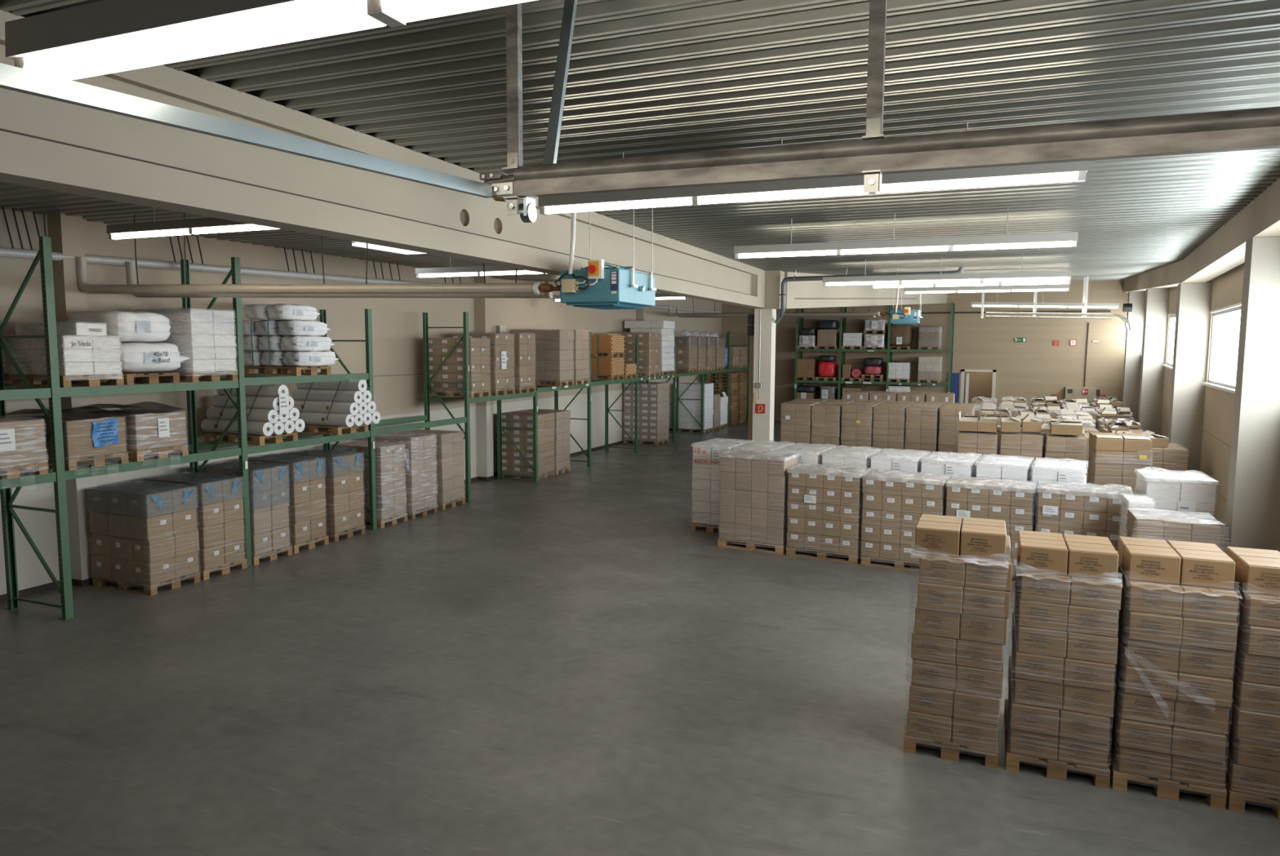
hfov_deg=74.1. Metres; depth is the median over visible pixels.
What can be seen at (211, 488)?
hood
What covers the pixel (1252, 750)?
load
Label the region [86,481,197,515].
hood
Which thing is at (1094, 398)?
carton
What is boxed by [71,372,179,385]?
wooden pallet
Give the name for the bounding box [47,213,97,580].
wall pillar
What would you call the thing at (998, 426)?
carton
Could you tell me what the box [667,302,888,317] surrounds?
pipe
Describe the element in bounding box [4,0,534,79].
lamp
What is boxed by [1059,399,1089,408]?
load
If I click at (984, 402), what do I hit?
load
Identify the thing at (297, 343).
sack
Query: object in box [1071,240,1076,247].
socket
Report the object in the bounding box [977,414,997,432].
carton
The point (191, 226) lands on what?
lamp
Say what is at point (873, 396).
load
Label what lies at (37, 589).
baseboard
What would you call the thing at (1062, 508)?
load
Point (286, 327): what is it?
sack
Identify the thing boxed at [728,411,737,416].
wooden pallet
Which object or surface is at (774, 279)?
beam
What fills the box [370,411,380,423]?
roll
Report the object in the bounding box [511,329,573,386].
load
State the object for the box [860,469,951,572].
load
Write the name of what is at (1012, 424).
carton
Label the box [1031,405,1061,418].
load
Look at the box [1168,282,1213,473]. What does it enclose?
wall column
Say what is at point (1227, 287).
wall
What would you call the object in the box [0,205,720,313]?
pipe
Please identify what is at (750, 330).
loudspeaker
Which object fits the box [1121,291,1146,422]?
wall column
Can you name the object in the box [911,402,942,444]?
load
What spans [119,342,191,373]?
sack
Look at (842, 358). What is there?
rack
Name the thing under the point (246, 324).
sack
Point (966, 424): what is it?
carton
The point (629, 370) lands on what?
bundle
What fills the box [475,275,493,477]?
wall pillar
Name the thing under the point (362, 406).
roll
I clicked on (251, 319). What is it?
strap
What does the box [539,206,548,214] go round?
socket
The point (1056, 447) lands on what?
load
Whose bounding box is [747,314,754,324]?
loudspeaker
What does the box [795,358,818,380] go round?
load
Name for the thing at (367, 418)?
roll
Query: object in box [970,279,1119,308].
lamp
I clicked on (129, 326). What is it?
sack
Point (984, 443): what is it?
load
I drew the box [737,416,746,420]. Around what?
wooden pallet
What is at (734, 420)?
wooden pallet
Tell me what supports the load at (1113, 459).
on the floor
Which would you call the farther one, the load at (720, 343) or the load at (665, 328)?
the load at (720, 343)
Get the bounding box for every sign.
[755,404,764,413]
[1013,337,1026,342]
[1053,340,1058,346]
[1069,339,1076,346]
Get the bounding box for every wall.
[0,208,721,595]
[721,280,1128,420]
[963,371,992,404]
[1144,262,1244,551]
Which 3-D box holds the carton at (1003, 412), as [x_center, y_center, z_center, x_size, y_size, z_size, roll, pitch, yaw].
[10.352,-0.465,24.177,0.382,0.224,0.502,3,6,23]
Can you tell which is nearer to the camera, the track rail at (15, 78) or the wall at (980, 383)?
the track rail at (15, 78)
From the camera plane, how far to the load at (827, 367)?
38.36 m
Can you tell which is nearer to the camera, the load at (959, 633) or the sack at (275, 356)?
the load at (959, 633)
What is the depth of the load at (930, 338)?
36.48 m
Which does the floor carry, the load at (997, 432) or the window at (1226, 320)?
the load at (997, 432)
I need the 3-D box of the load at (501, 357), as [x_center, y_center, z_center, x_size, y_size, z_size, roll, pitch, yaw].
[-3.758,-1.561,20.396,1.250,1.481,0.902,3,6,22]
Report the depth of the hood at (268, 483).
13.72 m
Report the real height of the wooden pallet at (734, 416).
0.144 m
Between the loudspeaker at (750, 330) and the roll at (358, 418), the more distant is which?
the loudspeaker at (750, 330)
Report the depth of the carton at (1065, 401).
29.42 m
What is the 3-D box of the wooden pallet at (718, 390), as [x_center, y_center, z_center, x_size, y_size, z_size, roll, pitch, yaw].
[3.696,-1.680,38.362,1.200,0.144,0.800,3,6,22]
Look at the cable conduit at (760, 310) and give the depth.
20.05 m
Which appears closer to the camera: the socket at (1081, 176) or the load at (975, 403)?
the socket at (1081, 176)
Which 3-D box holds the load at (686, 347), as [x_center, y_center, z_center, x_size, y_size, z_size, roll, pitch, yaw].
[1.508,-2.997,33.007,1.257,1.625,0.994,3,6,22]
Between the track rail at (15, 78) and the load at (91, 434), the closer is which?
the track rail at (15, 78)
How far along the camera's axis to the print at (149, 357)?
11.68 m
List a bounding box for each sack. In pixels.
[66,311,171,342]
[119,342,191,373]
[242,320,272,336]
[243,335,271,351]
[243,351,271,366]
[244,303,288,320]
[254,320,295,336]
[257,335,291,351]
[260,351,295,366]
[263,303,320,320]
[274,320,330,336]
[276,335,334,351]
[279,351,338,366]
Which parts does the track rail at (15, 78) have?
rail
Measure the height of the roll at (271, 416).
0.222 m
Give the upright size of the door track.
1.860 m
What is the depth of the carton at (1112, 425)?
20.26 m
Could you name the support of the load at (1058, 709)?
on the floor
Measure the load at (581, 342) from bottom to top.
1.556 m
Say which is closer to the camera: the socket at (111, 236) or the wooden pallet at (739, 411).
the socket at (111, 236)
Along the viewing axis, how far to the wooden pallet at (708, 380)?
38.12 m
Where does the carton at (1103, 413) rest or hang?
on the load at (1098, 416)
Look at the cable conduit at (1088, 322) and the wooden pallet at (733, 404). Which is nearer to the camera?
the cable conduit at (1088, 322)
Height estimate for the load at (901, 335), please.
1.139 m
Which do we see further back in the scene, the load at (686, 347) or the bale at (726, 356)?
the bale at (726, 356)
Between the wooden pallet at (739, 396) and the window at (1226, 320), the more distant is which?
the wooden pallet at (739, 396)
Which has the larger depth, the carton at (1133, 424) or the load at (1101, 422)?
the load at (1101, 422)
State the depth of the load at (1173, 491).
11.43 m
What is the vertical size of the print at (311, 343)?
0.103 m
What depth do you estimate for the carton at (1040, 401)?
29.70 m
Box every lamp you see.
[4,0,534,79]
[106,207,279,239]
[351,242,426,254]
[415,257,547,277]
[537,121,1088,214]
[552,293,688,301]
[733,207,1078,258]
[822,253,1071,285]
[871,268,1071,288]
[902,284,1070,293]
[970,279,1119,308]
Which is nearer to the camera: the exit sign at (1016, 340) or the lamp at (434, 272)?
the lamp at (434, 272)
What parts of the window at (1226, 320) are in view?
sill, trim, pane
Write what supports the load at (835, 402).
on the floor
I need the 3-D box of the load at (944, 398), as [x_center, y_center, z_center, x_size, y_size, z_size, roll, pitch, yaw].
[10.575,-0.277,29.930,0.944,1.942,1.247,3,6,22]
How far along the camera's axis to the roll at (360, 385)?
15.41 m
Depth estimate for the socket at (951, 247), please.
11.05 m
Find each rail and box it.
[0,62,506,201]
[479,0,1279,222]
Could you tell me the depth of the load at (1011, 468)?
13.59 m
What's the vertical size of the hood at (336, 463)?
0.368 m
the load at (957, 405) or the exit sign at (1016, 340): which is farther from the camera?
the exit sign at (1016, 340)
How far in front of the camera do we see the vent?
35.54 m
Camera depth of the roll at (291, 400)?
13.93 m
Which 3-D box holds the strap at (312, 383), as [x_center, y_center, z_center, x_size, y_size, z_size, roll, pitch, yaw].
[-5.979,-0.569,15.740,0.012,0.732,0.954,3,6,22]
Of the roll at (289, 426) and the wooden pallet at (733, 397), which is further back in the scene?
the wooden pallet at (733, 397)
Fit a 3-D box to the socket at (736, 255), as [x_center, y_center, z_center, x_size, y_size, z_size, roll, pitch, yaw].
[1.401,-2.471,12.190,0.052,0.064,0.077,3,6,22]
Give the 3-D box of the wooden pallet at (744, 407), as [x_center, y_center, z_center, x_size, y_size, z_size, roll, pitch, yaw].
[4.259,-0.924,39.636,1.200,0.144,0.800,3,6,22]
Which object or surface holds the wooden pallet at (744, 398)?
on the wooden pallet at (741, 402)
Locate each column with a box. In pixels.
[751,308,776,443]
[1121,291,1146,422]
[1137,288,1169,435]
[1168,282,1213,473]
[1223,236,1279,554]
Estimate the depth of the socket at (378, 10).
2.40 m
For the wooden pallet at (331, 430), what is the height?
0.144 m
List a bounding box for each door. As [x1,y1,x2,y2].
[951,371,960,403]
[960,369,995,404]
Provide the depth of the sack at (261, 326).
14.31 m
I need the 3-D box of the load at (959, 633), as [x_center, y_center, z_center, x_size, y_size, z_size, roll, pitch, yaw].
[2.894,1.802,7.684,0.800,1.974,1.246,3,6,22]
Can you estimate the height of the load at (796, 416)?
1.922 m
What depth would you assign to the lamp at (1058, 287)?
24.76 m
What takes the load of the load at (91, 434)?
on the rack at (53, 392)
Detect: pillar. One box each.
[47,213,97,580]
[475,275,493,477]
[636,306,646,382]
[747,307,754,441]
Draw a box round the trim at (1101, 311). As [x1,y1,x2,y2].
[880,310,1111,314]
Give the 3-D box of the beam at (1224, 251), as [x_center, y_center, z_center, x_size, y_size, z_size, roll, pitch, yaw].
[9.563,-3.434,14.067,0.547,1.590,46.364,3,6,27]
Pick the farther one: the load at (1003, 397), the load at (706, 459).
the load at (1003, 397)
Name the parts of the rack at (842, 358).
post, post, mesh panel, post, post, post, post, post, post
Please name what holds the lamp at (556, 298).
hanging from the ceiling
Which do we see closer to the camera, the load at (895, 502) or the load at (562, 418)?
the load at (895, 502)
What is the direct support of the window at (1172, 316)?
in the wall at (1227, 287)
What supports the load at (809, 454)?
on the floor
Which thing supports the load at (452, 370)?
on the rack at (53, 392)
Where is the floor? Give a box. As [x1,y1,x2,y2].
[0,419,1279,855]
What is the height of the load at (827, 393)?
1.030 m
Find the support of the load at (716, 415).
on the floor
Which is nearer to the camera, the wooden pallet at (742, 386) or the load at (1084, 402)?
the load at (1084, 402)
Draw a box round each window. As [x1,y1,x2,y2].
[1163,313,1176,370]
[1202,302,1241,394]
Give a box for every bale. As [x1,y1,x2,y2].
[724,346,728,368]
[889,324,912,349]
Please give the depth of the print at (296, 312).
14.30 m
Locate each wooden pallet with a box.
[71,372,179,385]
[204,431,297,445]
[244,366,331,376]
[297,424,368,435]
[706,373,737,377]
[706,376,737,380]
[706,379,737,383]
[711,382,737,386]
[713,386,737,390]
[713,389,737,393]
[713,392,737,396]
[715,375,746,379]
[715,382,746,386]
[716,372,746,376]
[716,385,746,388]
[716,388,746,391]
[716,391,746,395]
[726,378,746,382]
[728,394,746,398]
[728,395,737,399]
[728,399,737,403]
[728,400,746,404]
[728,402,737,406]
[728,404,745,408]
[728,405,736,409]
[728,406,746,410]
[728,408,737,413]
[728,409,745,413]
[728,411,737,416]
[728,413,746,417]
[728,414,737,419]
[728,417,737,422]
[728,421,737,426]
[737,397,746,401]
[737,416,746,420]
[737,418,745,423]
[840,377,861,381]
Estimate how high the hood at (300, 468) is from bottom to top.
0.368 m
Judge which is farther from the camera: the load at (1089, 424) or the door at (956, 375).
the door at (956, 375)
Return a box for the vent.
[1067,389,1072,393]
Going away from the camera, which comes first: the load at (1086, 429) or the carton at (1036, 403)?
the load at (1086, 429)
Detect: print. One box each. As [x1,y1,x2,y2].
[135,320,151,333]
[143,351,160,364]
[293,309,302,315]
[304,324,314,331]
[307,340,317,346]
[310,355,320,362]
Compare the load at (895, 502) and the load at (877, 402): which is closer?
the load at (895, 502)
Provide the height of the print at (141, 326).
0.168 m
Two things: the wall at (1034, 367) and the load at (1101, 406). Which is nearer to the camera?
the load at (1101, 406)
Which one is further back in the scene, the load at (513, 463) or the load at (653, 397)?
the load at (653, 397)
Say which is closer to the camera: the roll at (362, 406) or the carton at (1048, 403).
the roll at (362, 406)
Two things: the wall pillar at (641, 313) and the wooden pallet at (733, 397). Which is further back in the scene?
the wooden pallet at (733, 397)
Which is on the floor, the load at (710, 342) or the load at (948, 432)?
the load at (948, 432)
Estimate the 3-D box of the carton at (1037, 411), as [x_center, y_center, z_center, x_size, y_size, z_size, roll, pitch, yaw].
[12.002,-0.497,25.282,0.384,0.259,0.501,2,6,20]
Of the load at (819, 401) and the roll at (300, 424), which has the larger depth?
the load at (819, 401)
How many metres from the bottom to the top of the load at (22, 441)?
0.866 m
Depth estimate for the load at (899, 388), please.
37.20 m
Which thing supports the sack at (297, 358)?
on the wooden pallet at (263, 371)
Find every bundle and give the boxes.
[591,335,624,357]
[591,357,624,380]
[623,363,637,379]
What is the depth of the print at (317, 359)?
14.56 m
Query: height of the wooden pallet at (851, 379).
0.144 m
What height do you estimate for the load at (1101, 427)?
1.517 m
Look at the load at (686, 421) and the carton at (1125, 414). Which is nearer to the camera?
the carton at (1125, 414)
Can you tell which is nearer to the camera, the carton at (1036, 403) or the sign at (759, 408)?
the sign at (759, 408)
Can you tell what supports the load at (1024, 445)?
on the floor
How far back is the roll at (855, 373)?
37.87 m
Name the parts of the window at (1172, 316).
sill, pane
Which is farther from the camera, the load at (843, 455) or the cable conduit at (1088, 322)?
the cable conduit at (1088, 322)
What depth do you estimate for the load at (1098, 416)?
24.73 m
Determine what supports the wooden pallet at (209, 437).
on the rack at (53, 392)
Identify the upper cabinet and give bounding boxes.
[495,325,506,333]
[1064,386,1100,403]
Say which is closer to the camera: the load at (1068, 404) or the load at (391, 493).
the load at (391, 493)
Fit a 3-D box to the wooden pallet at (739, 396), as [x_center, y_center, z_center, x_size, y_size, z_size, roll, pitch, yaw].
[4.251,-1.502,39.574,1.200,0.144,0.800,3,6,23]
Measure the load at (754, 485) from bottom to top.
1.704 m
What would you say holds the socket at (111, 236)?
attached to the lamp at (191, 226)
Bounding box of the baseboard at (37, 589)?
[0,427,675,602]
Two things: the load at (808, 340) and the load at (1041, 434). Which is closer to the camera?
the load at (1041, 434)
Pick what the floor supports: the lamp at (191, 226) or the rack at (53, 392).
the rack at (53, 392)
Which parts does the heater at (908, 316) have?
casing, frame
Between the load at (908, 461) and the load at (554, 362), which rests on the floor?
the load at (908, 461)
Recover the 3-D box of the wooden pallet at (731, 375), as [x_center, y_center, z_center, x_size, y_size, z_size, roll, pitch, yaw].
[3.721,-2.402,38.282,1.200,0.144,0.800,3,6,23]
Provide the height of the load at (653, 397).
2.233 m
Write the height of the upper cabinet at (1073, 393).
1.320 m
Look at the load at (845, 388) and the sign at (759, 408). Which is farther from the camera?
the load at (845, 388)
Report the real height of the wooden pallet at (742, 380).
0.144 m
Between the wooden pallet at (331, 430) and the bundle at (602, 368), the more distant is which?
the bundle at (602, 368)
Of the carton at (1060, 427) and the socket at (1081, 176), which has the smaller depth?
the socket at (1081, 176)
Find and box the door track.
[981,276,1132,329]
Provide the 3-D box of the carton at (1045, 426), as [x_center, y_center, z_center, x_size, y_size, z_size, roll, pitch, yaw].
[9.355,-0.019,19.405,0.385,0.280,0.503,3,6,23]
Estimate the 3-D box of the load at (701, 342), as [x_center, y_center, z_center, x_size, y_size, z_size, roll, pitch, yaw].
[1.942,-3.095,34.047,1.256,1.627,0.933,3,6,22]
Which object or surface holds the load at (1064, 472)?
on the floor
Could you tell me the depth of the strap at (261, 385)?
13.68 m
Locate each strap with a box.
[217,388,232,427]
[246,385,262,420]
[250,319,253,367]
[267,303,318,367]
[299,382,312,418]
[326,381,341,420]
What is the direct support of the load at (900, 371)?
on the rack at (842, 358)
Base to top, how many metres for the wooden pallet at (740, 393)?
0.144 m
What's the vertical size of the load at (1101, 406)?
1.709 m
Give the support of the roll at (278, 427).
on the wooden pallet at (209, 437)
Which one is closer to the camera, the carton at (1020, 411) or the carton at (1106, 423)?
the carton at (1106, 423)
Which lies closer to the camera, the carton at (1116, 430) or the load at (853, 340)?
the carton at (1116, 430)
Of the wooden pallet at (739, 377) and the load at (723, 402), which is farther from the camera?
the wooden pallet at (739, 377)
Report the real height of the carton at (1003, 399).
0.191 m
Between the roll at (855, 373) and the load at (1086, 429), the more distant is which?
the roll at (855, 373)
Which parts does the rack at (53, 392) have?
post, plate, post, plate, post, post, post, post, post, post, post, post, post, post, post, post, post, post, post, post, post, post, post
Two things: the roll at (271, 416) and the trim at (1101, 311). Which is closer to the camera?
the roll at (271, 416)
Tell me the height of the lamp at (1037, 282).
0.395 m
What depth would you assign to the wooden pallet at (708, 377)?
38.14 m
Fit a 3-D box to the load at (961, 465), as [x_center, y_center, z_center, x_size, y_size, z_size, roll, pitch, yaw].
[5.300,1.297,14.497,0.828,1.702,1.253,3,6,28]
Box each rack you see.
[0,235,750,621]
[794,302,955,400]
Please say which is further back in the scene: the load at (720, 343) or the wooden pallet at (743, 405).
the wooden pallet at (743, 405)
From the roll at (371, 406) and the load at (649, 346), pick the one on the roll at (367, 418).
the roll at (371, 406)
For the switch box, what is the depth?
20.09 m
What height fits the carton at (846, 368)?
0.600 m
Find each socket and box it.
[13,57,35,68]
[108,233,117,239]
[188,228,197,235]
[366,0,405,27]
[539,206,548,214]
[692,196,700,205]
[734,253,739,258]
[836,249,841,255]
[949,245,953,251]
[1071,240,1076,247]
[1076,171,1085,182]
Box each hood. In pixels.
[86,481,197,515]
[160,471,240,502]
[204,461,289,506]
[250,454,325,481]
[283,449,362,475]
[695,337,715,346]
[715,337,725,346]
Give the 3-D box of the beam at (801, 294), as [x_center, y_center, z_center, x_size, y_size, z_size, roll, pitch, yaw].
[8.375,-4.609,28.798,0.302,1.918,19.992,3,6,30]
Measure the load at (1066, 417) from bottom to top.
1.681 m
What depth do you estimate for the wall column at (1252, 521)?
10.17 m
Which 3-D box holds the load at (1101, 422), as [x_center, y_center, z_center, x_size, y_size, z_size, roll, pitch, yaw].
[13.172,0.509,23.430,0.890,1.649,1.249,3,6,22]
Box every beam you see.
[0,9,765,308]
[764,270,784,309]
[784,271,947,308]
[1123,177,1279,292]
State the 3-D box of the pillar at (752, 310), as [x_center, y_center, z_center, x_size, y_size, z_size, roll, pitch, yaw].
[2.755,-0.760,20.611,0.158,4.600,0.250,3,6,22]
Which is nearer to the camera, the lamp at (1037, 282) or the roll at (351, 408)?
the roll at (351, 408)
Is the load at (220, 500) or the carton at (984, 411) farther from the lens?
the carton at (984, 411)
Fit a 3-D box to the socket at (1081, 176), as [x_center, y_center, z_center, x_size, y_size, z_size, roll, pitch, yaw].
[3.349,-1.907,6.429,0.052,0.064,0.077,3,6,22]
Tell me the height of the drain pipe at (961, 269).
1.223 m
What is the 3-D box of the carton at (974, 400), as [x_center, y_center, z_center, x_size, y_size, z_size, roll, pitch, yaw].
[12.188,-1.030,30.578,0.382,0.180,0.501,3,6,24]
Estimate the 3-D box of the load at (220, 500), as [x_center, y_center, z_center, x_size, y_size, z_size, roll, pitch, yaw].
[-6.888,1.473,13.144,1.254,1.479,0.800,3,6,22]
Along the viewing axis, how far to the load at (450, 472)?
18.31 m
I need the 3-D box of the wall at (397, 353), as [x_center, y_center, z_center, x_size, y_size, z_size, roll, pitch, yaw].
[-4.981,-1.985,20.377,0.304,7.000,46.600,3,6,22]
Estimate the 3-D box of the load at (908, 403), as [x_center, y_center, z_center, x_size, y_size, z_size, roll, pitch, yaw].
[7.577,0.178,25.077,0.863,1.931,1.248,3,6,22]
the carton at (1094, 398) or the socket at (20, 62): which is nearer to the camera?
the socket at (20, 62)
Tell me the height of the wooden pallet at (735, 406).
0.144 m
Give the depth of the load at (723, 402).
36.88 m
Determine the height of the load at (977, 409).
1.697 m
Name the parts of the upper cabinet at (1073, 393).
cabinet door, sign plate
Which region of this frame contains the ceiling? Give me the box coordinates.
[0,0,1279,282]
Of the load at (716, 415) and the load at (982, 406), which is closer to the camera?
the load at (982, 406)
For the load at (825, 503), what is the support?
on the floor
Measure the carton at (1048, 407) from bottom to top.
0.498 m
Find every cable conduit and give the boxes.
[759,310,760,399]
[1084,322,1088,386]
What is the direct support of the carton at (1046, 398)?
on the load
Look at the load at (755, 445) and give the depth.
15.93 m
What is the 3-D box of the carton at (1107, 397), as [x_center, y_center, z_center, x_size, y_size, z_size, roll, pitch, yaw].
[17.664,-1.089,31.762,0.381,0.206,0.501,3,6,25]
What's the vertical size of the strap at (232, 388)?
0.707 m
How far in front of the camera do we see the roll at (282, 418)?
13.78 m
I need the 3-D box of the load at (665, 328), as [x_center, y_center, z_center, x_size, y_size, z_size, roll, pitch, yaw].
[0.344,-2.885,30.539,1.506,1.923,1.360,3,6,22]
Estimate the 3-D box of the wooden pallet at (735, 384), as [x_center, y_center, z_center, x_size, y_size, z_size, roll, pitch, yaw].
[3.725,-1.971,38.352,1.200,0.144,0.800,3,6,23]
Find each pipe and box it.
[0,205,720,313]
[75,213,559,297]
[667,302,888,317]
[774,265,964,324]
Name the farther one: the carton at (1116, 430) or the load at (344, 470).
the carton at (1116, 430)
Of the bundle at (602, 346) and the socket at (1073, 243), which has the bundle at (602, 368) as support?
the bundle at (602, 346)
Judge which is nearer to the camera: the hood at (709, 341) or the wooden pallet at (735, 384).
the hood at (709, 341)
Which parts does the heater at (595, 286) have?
red knob, yellow plate, casing, frame, rating plate, vent knob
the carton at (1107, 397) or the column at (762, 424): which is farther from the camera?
the carton at (1107, 397)
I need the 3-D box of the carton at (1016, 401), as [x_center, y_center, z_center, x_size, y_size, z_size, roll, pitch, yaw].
[13.459,-0.970,30.009,0.383,0.224,0.501,2,6,21]
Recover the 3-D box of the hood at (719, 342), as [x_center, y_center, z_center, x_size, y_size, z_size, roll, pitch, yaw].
[2.903,-3.687,36.314,1.255,0.377,1.102,3,6,22]
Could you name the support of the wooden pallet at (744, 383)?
on the wooden pallet at (742, 386)
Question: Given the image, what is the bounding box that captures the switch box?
[755,382,761,388]
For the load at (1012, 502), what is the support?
on the floor
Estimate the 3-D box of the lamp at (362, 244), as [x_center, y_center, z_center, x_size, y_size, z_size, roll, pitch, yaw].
[-4.524,-3.272,15.444,0.500,0.041,1.500,3,6,22]
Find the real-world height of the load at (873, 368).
1.050 m
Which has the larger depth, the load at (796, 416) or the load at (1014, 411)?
the load at (1014, 411)
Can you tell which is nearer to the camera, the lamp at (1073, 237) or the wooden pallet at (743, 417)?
the lamp at (1073, 237)
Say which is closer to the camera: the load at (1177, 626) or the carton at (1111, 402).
the load at (1177, 626)
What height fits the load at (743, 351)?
0.982 m
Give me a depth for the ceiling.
6.08 m
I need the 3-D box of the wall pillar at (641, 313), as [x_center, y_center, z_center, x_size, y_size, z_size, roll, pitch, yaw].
[0.056,-2.474,31.775,0.280,5.848,0.310,3,6,22]
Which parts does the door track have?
hanger post, hanger post, hanger post, track rail, track rail, hanger post, hanger post, motor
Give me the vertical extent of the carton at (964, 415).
0.336 m
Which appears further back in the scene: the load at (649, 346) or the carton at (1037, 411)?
the load at (649, 346)
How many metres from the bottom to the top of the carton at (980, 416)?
0.394 m
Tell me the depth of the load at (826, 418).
23.93 m
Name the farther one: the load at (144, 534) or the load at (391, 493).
the load at (391, 493)
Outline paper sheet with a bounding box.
[279,393,288,414]
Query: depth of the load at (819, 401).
25.90 m
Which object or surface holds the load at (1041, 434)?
on the floor
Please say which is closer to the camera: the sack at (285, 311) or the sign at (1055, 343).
the sack at (285, 311)
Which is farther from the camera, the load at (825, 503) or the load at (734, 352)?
the load at (734, 352)
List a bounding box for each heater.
[554,202,656,310]
[888,284,922,324]
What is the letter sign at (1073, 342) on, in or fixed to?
attached to the wall at (1034, 367)
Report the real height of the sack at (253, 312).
0.266 m
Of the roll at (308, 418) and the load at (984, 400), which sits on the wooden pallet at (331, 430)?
the roll at (308, 418)
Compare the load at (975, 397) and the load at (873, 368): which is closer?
the load at (975, 397)
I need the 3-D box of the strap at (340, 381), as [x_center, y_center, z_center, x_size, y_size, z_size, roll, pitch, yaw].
[-5.390,-0.542,15.497,0.012,0.732,0.954,3,6,22]
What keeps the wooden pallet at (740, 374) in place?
on the wooden pallet at (739, 377)
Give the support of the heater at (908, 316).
hanging from the ceiling
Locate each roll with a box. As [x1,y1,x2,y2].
[200,418,273,435]
[205,407,278,423]
[211,395,279,410]
[216,384,288,397]
[271,421,284,435]
[276,410,288,422]
[282,420,294,433]
[288,396,293,409]
[288,408,299,421]
[291,389,363,404]
[293,400,359,415]
[293,418,305,432]
[296,379,367,392]
[298,412,354,426]
[352,413,363,426]
[357,401,367,414]
[361,390,371,403]
[362,412,372,425]
[366,400,376,413]
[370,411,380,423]
[851,368,862,377]
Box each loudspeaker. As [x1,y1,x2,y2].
[746,325,754,335]
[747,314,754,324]
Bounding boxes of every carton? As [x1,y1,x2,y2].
[594,333,617,335]
[842,364,852,377]
[959,411,978,431]
[960,412,977,417]
[971,396,983,402]
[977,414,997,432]
[978,410,997,419]
[980,408,995,416]
[995,407,1010,416]
[997,418,1000,431]
[1000,411,1020,432]
[1002,398,1013,403]
[1013,397,1026,403]
[1013,413,1029,420]
[1018,406,1034,415]
[1021,413,1041,432]
[1031,397,1044,403]
[1031,400,1044,407]
[1034,406,1050,416]
[1040,420,1050,434]
[1044,396,1057,402]
[1044,399,1059,407]
[1048,407,1081,423]
[1049,418,1082,435]
[1063,398,1076,404]
[1092,395,1104,401]
[1095,397,1109,405]
[1100,407,1116,417]
[1104,418,1119,427]
[1105,395,1117,401]
[1106,419,1128,431]
[1109,397,1124,406]
[1111,427,1132,433]
[1115,408,1132,417]
[1124,420,1141,428]
[1139,430,1168,447]
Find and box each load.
[0,416,48,479]
[1,320,124,387]
[6,406,128,471]
[84,401,188,462]
[86,481,200,595]
[133,307,238,382]
[145,471,247,580]
[198,461,292,565]
[248,454,328,553]
[282,449,365,542]
[332,440,408,528]
[362,432,437,519]
[399,429,465,510]
[428,337,490,397]
[452,333,515,395]
[478,333,536,393]
[497,411,555,480]
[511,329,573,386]
[519,408,570,475]
[552,329,589,384]
[616,332,661,376]
[622,382,669,445]
[624,320,675,375]
[674,330,697,373]
[678,382,713,433]
[684,330,706,372]
[690,438,754,533]
[695,331,715,371]
[707,332,725,370]
[712,394,719,431]
[717,448,799,554]
[719,391,728,428]
[725,346,739,368]
[729,346,747,368]
[733,440,793,451]
[775,443,836,466]
[780,401,817,444]
[786,462,871,564]
[792,399,826,404]
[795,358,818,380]
[796,328,817,349]
[796,385,818,399]
[810,403,844,448]
[815,355,838,380]
[816,320,839,349]
[820,385,838,399]
[820,445,881,469]
[821,400,853,404]
[840,403,877,448]
[841,333,864,349]
[841,386,863,399]
[842,391,871,401]
[850,400,884,404]
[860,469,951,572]
[861,357,885,382]
[862,320,888,349]
[869,391,898,401]
[870,448,929,474]
[872,404,908,452]
[880,401,913,405]
[887,360,911,382]
[888,385,911,392]
[897,391,926,403]
[903,514,1012,768]
[904,405,939,455]
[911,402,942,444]
[917,356,942,382]
[918,326,942,349]
[920,451,982,481]
[925,392,955,405]
[937,405,973,454]
[943,403,974,416]
[945,475,1038,583]
[957,431,996,462]
[970,401,995,409]
[970,402,996,408]
[974,395,996,401]
[974,404,995,419]
[974,454,1034,482]
[978,413,1010,425]
[979,406,1011,416]
[983,398,996,402]
[995,431,999,457]
[998,404,1026,417]
[999,401,1027,408]
[999,430,1041,482]
[1000,396,1026,403]
[1004,530,1122,789]
[1017,412,1051,422]
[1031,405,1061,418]
[1031,457,1088,531]
[1036,480,1133,551]
[1040,434,1043,459]
[1041,432,1085,462]
[1056,408,1091,418]
[1057,415,1095,425]
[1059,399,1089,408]
[1060,418,1095,427]
[1061,402,1089,408]
[1064,406,1097,428]
[1082,426,1098,433]
[1082,433,1088,483]
[1087,432,1151,494]
[1093,404,1124,411]
[1095,407,1133,417]
[1095,414,1133,431]
[1097,417,1134,432]
[1099,425,1142,432]
[1102,428,1142,434]
[1107,536,1238,809]
[1117,494,1154,537]
[1126,508,1224,547]
[1134,466,1218,520]
[1151,443,1187,471]
[1224,546,1279,819]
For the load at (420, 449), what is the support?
on the floor

